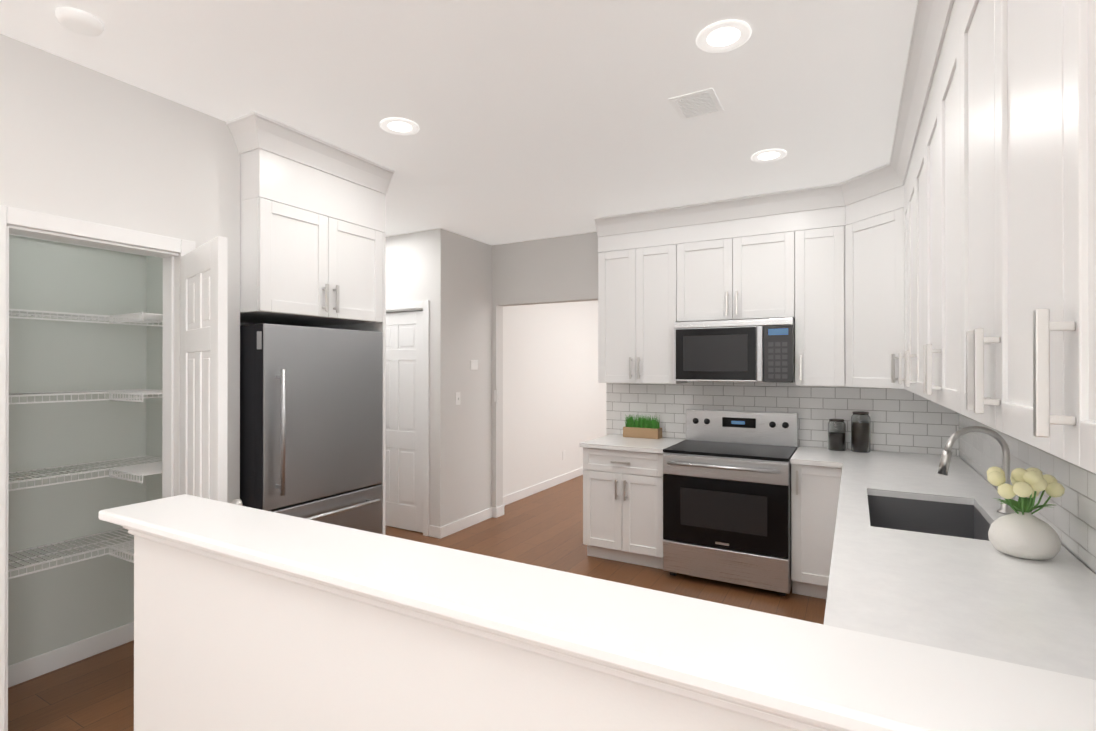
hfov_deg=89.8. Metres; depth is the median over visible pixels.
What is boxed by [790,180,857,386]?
upper cabinet
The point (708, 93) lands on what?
ceiling vent
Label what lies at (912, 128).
upper cabinet
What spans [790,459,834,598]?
base cabinet
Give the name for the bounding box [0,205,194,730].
door frame
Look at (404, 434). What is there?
door leaf
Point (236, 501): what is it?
door knob
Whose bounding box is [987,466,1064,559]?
vase
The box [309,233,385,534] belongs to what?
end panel
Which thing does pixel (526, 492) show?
baseboard
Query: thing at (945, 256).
upper cabinet
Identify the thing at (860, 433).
pasta jar
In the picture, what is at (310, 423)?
fridge
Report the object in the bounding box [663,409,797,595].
range
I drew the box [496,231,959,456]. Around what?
wall
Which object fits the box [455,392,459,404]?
light switch
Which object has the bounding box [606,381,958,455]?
backsplash
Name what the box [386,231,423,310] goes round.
wall
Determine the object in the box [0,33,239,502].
wall
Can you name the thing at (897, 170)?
upper cabinet
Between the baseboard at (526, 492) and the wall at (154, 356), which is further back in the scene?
the baseboard at (526, 492)
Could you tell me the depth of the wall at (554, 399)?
6.83 m
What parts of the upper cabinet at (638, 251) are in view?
handle, handle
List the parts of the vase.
stem, stem, stem, stem, stem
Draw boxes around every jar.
[828,419,845,450]
[851,411,870,452]
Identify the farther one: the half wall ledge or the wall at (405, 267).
the wall at (405, 267)
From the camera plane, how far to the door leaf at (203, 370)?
2.26 m
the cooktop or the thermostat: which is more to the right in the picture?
the cooktop
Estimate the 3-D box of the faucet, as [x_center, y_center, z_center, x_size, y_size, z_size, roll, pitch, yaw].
[1.772,0.426,2.277,0.268,0.352,0.107,0,0,29]
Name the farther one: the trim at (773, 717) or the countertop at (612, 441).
the countertop at (612, 441)
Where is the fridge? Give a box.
[240,323,381,533]
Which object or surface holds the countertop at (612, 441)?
on the base cabinet at (623, 489)
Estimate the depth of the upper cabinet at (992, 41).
1.14 m
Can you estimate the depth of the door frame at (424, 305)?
4.92 m
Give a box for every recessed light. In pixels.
[380,118,418,134]
[696,20,751,52]
[751,149,786,162]
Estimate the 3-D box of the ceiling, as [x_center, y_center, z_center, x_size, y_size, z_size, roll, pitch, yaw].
[0.820,-1.271,3.000,8.000,0.100,12.000,0,0,29]
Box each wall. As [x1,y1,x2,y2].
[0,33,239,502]
[8,235,146,665]
[134,535,795,730]
[146,256,162,500]
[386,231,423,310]
[424,230,606,524]
[430,228,491,526]
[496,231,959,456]
[960,457,1095,573]
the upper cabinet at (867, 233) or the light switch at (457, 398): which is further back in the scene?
the light switch at (457, 398)
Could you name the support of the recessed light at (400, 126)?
in the ceiling
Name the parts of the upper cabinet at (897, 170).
handle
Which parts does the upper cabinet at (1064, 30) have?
handle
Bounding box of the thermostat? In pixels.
[471,360,477,369]
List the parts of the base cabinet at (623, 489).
handle, handle drawer, handle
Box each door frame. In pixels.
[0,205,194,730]
[386,300,428,535]
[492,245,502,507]
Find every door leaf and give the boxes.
[180,236,227,502]
[385,311,422,532]
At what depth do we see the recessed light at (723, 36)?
2.03 m
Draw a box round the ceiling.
[0,0,916,244]
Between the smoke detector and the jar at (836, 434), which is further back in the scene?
the jar at (836, 434)
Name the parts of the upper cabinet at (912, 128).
handle, handle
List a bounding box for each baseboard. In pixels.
[8,622,133,687]
[484,467,583,514]
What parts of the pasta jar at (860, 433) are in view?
lid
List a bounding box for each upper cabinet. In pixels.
[226,111,393,326]
[595,208,677,383]
[678,192,789,383]
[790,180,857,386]
[842,204,893,383]
[890,136,905,388]
[906,88,917,394]
[918,0,949,408]
[950,0,1033,445]
[1034,0,1095,473]
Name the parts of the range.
handle, door, door glass, drawer, knob, knob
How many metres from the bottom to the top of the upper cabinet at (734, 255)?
1.361 m
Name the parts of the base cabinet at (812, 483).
handle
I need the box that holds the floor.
[8,475,826,730]
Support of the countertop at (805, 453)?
on the base cabinet at (812, 483)
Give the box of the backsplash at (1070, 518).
[959,413,1095,571]
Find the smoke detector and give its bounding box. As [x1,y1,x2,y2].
[55,7,103,35]
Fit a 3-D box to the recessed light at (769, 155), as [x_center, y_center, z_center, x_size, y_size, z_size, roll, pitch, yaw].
[1.281,-1.215,3.189,0.196,0.009,0.196,0,0,29]
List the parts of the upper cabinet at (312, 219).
crown, handle, handle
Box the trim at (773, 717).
[123,526,840,730]
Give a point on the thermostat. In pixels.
(474, 364)
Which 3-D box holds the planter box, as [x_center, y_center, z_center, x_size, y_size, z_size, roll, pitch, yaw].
[0.798,0.507,4.650,0.310,0.200,0.114,0,0,29]
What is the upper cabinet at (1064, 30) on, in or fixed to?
attached to the wall at (1061, 543)
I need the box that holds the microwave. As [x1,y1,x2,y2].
[674,318,794,382]
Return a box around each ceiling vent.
[668,88,723,120]
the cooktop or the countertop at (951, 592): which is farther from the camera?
the cooktop
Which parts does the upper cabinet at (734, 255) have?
handle, handle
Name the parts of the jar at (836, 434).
lid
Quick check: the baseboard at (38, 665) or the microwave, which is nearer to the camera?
the baseboard at (38, 665)
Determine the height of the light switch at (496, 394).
0.115 m
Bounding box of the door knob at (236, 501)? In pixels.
[231,498,241,505]
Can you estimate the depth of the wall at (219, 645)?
1.20 m
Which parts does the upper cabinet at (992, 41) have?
handle, handle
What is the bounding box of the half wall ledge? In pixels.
[99,494,1095,730]
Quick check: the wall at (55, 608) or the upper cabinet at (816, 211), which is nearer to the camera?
the wall at (55, 608)
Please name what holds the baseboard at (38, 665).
attached to the wall at (55, 608)
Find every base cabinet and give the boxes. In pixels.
[579,446,663,568]
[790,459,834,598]
[835,466,842,505]
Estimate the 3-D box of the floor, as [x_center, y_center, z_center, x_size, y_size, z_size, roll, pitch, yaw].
[0.820,1.569,2.993,8.000,0.100,12.000,0,0,29]
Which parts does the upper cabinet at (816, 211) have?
crown, handle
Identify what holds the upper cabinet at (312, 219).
attached to the wall
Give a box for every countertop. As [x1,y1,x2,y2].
[579,434,685,453]
[791,446,977,473]
[823,462,1095,679]
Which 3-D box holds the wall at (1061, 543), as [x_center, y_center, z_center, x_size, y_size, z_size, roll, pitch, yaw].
[1.821,0.146,1.877,0.120,2.740,4.320,0,0,29]
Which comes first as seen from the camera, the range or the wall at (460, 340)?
the range
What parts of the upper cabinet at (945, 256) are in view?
handle, handle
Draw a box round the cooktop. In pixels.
[663,440,796,461]
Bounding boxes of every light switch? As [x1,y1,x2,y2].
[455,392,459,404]
[494,390,497,401]
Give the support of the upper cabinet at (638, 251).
attached to the wall at (561, 269)
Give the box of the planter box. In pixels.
[623,414,661,438]
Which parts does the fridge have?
handle, drawer, handle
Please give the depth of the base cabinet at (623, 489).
4.17 m
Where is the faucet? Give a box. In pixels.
[937,426,1015,513]
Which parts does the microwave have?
door, glass, handle, panel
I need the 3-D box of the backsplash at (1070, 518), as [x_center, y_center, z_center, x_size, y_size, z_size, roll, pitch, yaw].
[1.885,0.358,2.122,0.008,0.483,3.572,0,0,29]

